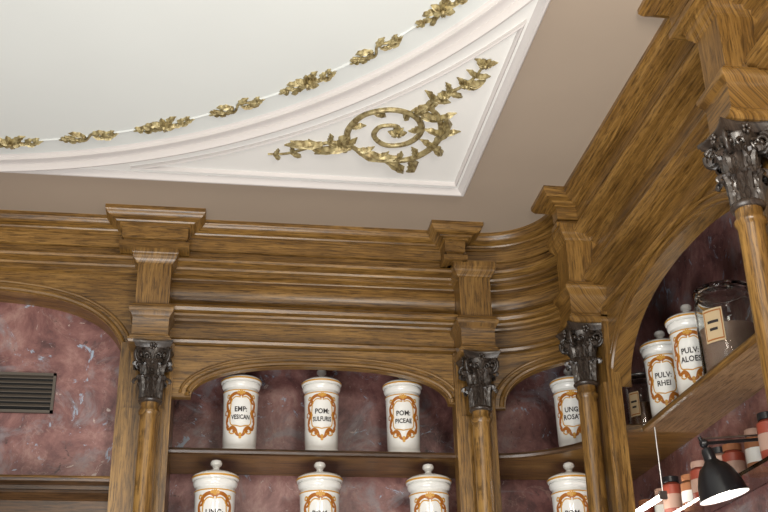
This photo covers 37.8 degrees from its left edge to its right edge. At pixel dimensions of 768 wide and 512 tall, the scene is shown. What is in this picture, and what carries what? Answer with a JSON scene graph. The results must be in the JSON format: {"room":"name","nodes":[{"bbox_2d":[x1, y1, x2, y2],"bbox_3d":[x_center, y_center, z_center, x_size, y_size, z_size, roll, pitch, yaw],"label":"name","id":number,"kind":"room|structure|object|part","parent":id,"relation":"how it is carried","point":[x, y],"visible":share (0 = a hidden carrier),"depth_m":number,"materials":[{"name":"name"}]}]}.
{"room":"pharmacy","nodes":[
{"label":"pharmacy","id":0,"kind":"room"},
{"bbox_2d":[0,302,571,511],"bbox_3d":[-1.135,1.616,3.764,4.550,3.530,0.370,3,-25,-8],"label":"wall","id":1,"kind":"structure","parent":0,"point":[76,439],"depth_m":4.29,"materials":[{"name":"paint"}]},
{"bbox_2d":[0,372,56,413],"bbox_3d":[-1.422,0.489,4.039,0.458,0.150,0.012,3,-25,-8],"label":"air vent grille","id":2,"kind":"object","parent":1,"relation":"in","point":[20,392],"visible":1,"depth_m":4.06,"materials":[{"name":"black"}]},
{"bbox_2d":[107,247,178,511],"bbox_3d":[-0.847,1.600,3.592,0.190,3.400,0.456,3,-25,-8],"label":"trim","id":3,"kind":"structure","parent":1,"relation":"attached to","point":[151,313],"depth_m":3.99,"materials":[{"name":"brown wood"}]},
{"bbox_2d":[0,179,729,410],"bbox_3d":[-0.975,-0.369,2.651,3.980,0.565,3.350,3,-25,-8],"label":"trim","id":4,"kind":"structure","parent":1,"relation":"attached to","point":[104,301],"depth_m":4.13,"materials":[{"name":"brown wood"}]},
{"bbox_2d":[168,333,764,480],"bbox_3d":[0.235,0.438,3.494,1.820,0.024,1.950,3,-25,-8],"label":"wooden shelf","id":5,"kind":"object","parent":1,"relation":"attached to","point":[735,379],"visible":0.65,"depth_m":4.06,"materials":[{"name":"brown wood"}]},
{"bbox_2d":[221,372,261,448],"bbox_3d":[-0.535,0.576,4.182,0.154,0.342,0.154,3,-25,-8],"label":"apothecary jar","id":6,"kind":"object","parent":5,"relation":"on","point":[240,395],"visible":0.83,"depth_m":4.13,"materials":[{"name":"white ceramic"}]},
{"bbox_2d":[301,370,341,450],"bbox_3d":[-0.236,0.590,4.224,0.154,0.342,0.154,3,-25,-8],"label":"apothecary jar","id":7,"kind":"object","parent":5,"relation":"on","point":[321,397],"visible":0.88,"depth_m":4.17,"materials":[{"name":"white ceramic"}]},
{"bbox_2d":[382,377,421,451],"bbox_3d":[0.072,0.603,4.268,0.154,0.342,0.154,3,-25,-8],"label":"apothecary jar","id":8,"kind":"object","parent":5,"relation":"on","point":[402,399],"visible":0.87,"depth_m":4.21,"materials":[{"name":"white ceramic"}]},
{"bbox_2d":[549,368,581,446],"bbox_3d":[0.716,0.589,4.267,0.154,0.342,0.154,3,-25,-8],"label":"apothecary jar","id":9,"kind":"object","parent":5,"relation":"on","point":[566,405],"visible":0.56,"depth_m":4.22,"materials":[{"name":"white ceramic"}]},
{"bbox_2d":[625,372,651,424],"bbox_3d":[0.942,0.546,4.078,0.116,0.250,0.116,3,-25,-8],"label":"glass storage jar","id":10,"kind":"object","parent":5,"relation":"on","point":[637,396],"visible":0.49,"depth_m":4.04,"materials":[{"name":"brown"}]},
{"bbox_2d":[636,427,667,511],"bbox_3d":[0.896,0.749,3.867,0.024,0.245,0.299,3,-25,-8],"label":"tube light","id":11,"kind":"object","parent":5,"relation":"attached to","point":[662,495],"visible":0.72,"depth_m":3.75,"materials":[{"name":"white plastic"}]},
{"bbox_2d":[639,330,678,416],"bbox_3d":[0.984,0.422,3.925,0.154,0.342,0.154,3,-25,-8],"label":"apothecary jar","id":12,"kind":"object","parent":5,"relation":"on","point":[657,355],"visible":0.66,"depth_m":3.88,"materials":[{"name":"white ceramic"}]},
{"bbox_2d":[664,304,702,394],"bbox_3d":[1.019,0.318,3.707,0.154,0.342,0.154,3,-25,-8],"label":"apothecary jar","id":13,"kind":"object","parent":5,"relation":"on","point":[681,327],"visible":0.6,"depth_m":3.66,"materials":[{"name":"white ceramic"}]},
{"bbox_2d":[692,280,754,374],"bbox_3d":[1.066,0.232,3.475,0.184,0.300,0.184,3,-25,-8],"label":"glass storage jar","id":14,"kind":"object","parent":5,"relation":"on","point":[722,308],"visible":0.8,"depth_m":3.42,"materials":[{"name":"clear glass"}]},
{"bbox_2d":[450,261,501,511],"bbox_3d":[0.367,1.596,3.639,0.168,3.400,0.186,3,-25,-8],"label":"trim","id":15,"kind":"structure","parent":1,"relation":"attached to","point":[473,329],"depth_m":4.17,"materials":[{"name":"brown wood"}]},
{"bbox_3d":[0.007,1.071,3.870,1.530,0.020,0.675,3,-25,-8],"label":"wooden shelf","id":16,"kind":"object","parent":1,"relation":"attached to","visible":0},
{"bbox_2d":[192,459,239,511],"bbox_3d":[-0.598,0.902,3.950,0.170,0.376,0.170,3,-25,-8],"label":"apothecary jar","id":17,"kind":"object","parent":16,"relation":"on","point":[215,488],"visible":1,"depth_m":3.92,"materials":[{"name":"white ceramic"}]},
{"bbox_2d":[296,461,342,511],"bbox_3d":[-0.230,0.919,4.002,0.170,0.376,0.170,3,-25,-8],"label":"apothecary jar","id":18,"kind":"object","parent":16,"relation":"on","point":[319,490],"visible":1,"depth_m":3.98,"materials":[{"name":"white ceramic"}]},
{"bbox_2d":[405,463,451,511],"bbox_3d":[0.166,0.937,4.058,0.170,0.376,0.170,3,-25,-8],"label":"apothecary jar","id":19,"kind":"object","parent":16,"relation":"on","point":[428,491],"visible":1,"depth_m":4.03,"materials":[{"name":"white ceramic"}]},
{"bbox_2d":[547,462,588,511],"bbox_3d":[0.687,0.934,4.076,0.170,0.376,0.170,3,-25,-8],"label":"apothecary jar","id":20,"kind":"object","parent":16,"relation":"on","point":[568,488],"visible":0.88,"depth_m":4.05,"materials":[{"name":"white ceramic"}]},
{"bbox_2d":[0,0,664,232],"bbox_3d":[-0.815,-1.136,2.197,4.900,0.100,5.800,3,-25,-8],"label":"ceiling","id":21,"kind":"structure","parent":0,"point":[581,55],"depth_m":3.92,"materials":[{"name":"beige paint"}]},
{"bbox_2d":[0,0,467,149],"bbox_3d":[-1.252,-0.769,2.789,3.866,0.027,1.980,-2,-25,1],"label":"garland","id":22,"kind":"object","parent":21,"relation":"attached to","point":[445,7],"visible":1,"depth_m":3.45},
{"bbox_2d":[0,0,550,196],"bbox_3d":[-1.313,-1.299,1.676,3.925,0.050,4.675,3,-25,-8],"label":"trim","id":23,"kind":"structure","parent":21,"relation":"attached to","point":[85,67],"depth_m":3.37,"materials":[{"name":"paint"}]},
{"bbox_2d":[268,58,497,173],"bbox_3d":[0.076,-0.398,3.658,0.887,0.034,0.414,-19,-31,33],"label":"scroll ornament","id":24,"kind":"object","parent":21,"relation":"attached to","point":[344,144],"visible":1,"depth_m":3.65,"materials":[{"name":"gold metal"}]},
{"bbox_2d":[622,211,767,511],"bbox_3d":[1.482,0.574,1.674,0.150,3.530,5.450,3,-25,-8],"label":"wall","id":25,"kind":"structure","parent":0,"point":[715,254],"depth_m":3.93,"materials":[{"name":"paint"}]},
{"bbox_2d":[673,456,767,511],"bbox_3d":[1.085,0.720,3.470,0.120,0.012,1.900,3,-25,-8],"label":"glass shelf","id":26,"kind":"object","parent":25,"relation":"attached to","point":[755,476],"visible":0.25,"depth_m":3.40,"materials":[{"name":"white"}]},
{"bbox_2d":[638,460,703,511],"bbox_3d":[1.022,0.815,3.849,0.086,0.129,0.601,3,-25,-8],"label":"bottles","id":27,"kind":"object","parent":26,"relation":"on","point":[686,490],"depth_m":3.86,"materials":[{"name":"red"}]},
{"bbox_2d":[712,411,767,472],"bbox_3d":[1.105,0.573,3.341,0.086,0.130,0.384,3,-25,-8],"label":"bottles","id":28,"kind":"object","parent":26,"relation":"on","point":[755,451],"depth_m":3.33,"materials":[{"name":"red"}]},
{"bbox_2d":[683,0,767,236],"bbox_3d":[1.069,0.909,2.215,0.466,3.400,0.170,3,-25,-8],"label":"trim","id":29,"kind":"structure","parent":25,"relation":"attached to","point":[723,30],"depth_m":2.80,"materials":[{"name":"brown wood"}]},
{"bbox_2d":[697,434,757,504],"bbox_3d":[1.039,0.602,3.245,0.284,0.224,0.144,3,-25,-8],"label":"desk lamp","id":30,"kind":"object","parent":25,"relation":"attached to","point":[718,481],"visible":1,"depth_m":3.19,"materials":[{"name":"black metal"}]},
{"bbox_3d":[0.969,0.628,3.221,0.141,0.160,0.144,3,-25,-8],"label":"lamp shade","id":31,"kind":"part","parent":30,"relation":"part of","materials":[{"name":"black metal"}]},
{"bbox_3d":[0.962,0.657,3.208,0.060,0.060,0.058,3,-25,-8],"label":"bulb","id":32,"kind":"part","parent":30,"relation":"part of","materials":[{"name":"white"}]},
{"bbox_3d":[1.045,0.542,3.282,0.268,0.084,0.040,3,-25,-8],"label":"arm","id":33,"kind":"part","parent":30,"relation":"part of","materials":[{"name":"black metal"}]},
{"bbox_3d":[-0.687,2.128,0.612,5.000,0.100,5.700,3,-25,-8],"label":"floor","id":34,"kind":"structure","parent":0,"visible":0},
{"bbox_2d":[0,474,109,511],"bbox_3d":[-2.083,1.894,3.199,2.340,2.582,0.130,3,-25,-8],"label":"upper cabinet","id":35,"kind":"object","parent":34,"relation":"on","point":[18,493],"visible":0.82,"depth_m":3.83,"materials":[{"name":"brown wood"}]},
{"bbox_2d":[131,338,173,511],"bbox_3d":[-0.790,1.690,3.354,0.141,3.032,0.141,3,-25,-8],"label":"carved column","id":36,"kind":"structure","parent":34,"relation":"on","point":[153,359],"depth_m":3.88,"materials":[{"name":"brown wood"}]},
{"bbox_2d":[456,349,499,511],"bbox_3d":[0.378,1.743,3.519,0.141,3.032,0.141,3,-25,-8],"label":"carved column","id":37,"kind":"structure","parent":34,"relation":"on","point":[477,368],"depth_m":4.05,"materials":[{"name":"brown wood"}]},
{"bbox_2d":[556,321,608,511],"bbox_3d":[0.717,1.624,3.284,0.141,3.032,0.141,3,-25,-8],"label":"carved column","id":38,"kind":"structure","parent":34,"relation":"on","point":[580,342],"depth_m":3.80,"materials":[{"name":"brown wood"}]},
{"bbox_2d":[547,223,635,511],"bbox_3d":[0.731,1.459,3.364,0.166,3.400,0.168,3,-25,-8],"label":"trim","id":39,"kind":"structure","parent":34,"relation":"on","point":[579,300],"depth_m":3.86,"materials":[{"name":"brown wood"}]},
{"bbox_2d":[697,117,767,404],"bbox_3d":[0.892,1.068,2.111,0.141,3.032,0.141,3,-25,-8],"label":"carved column","id":40,"kind":"structure","parent":34,"relation":"on","point":[735,149],"depth_m":2.65,"materials":[{"name":"brown wood"}]},
{"bbox_3d":[-2.978,0.327,0.944,0.200,3.530,5.230,3,-25,-8],"label":"wall","id":41,"kind":"structure","parent":0,"visible":0},
{"bbox_2d":[0,0,701,268],"bbox_3d":[-0.919,-1.137,1.916,4.017,0.136,5.127,3,-25,-8],"label":"trim","id":42,"kind":"structure","parent":41,"relation":"attached to","point":[124,227],"depth_m":4.15,"materials":[{"name":"brown wood"}]},
{"bbox_2d":[0,0,767,354],"bbox_3d":[-0.911,-0.934,1.825,4.024,0.360,5.134,3,-25,-8],"label":"trim","id":43,"kind":"structure","parent":41,"relation":"attached to","point":[661,173],"depth_m":4.18,"materials":[{"name":"brown wood"}]}
]}

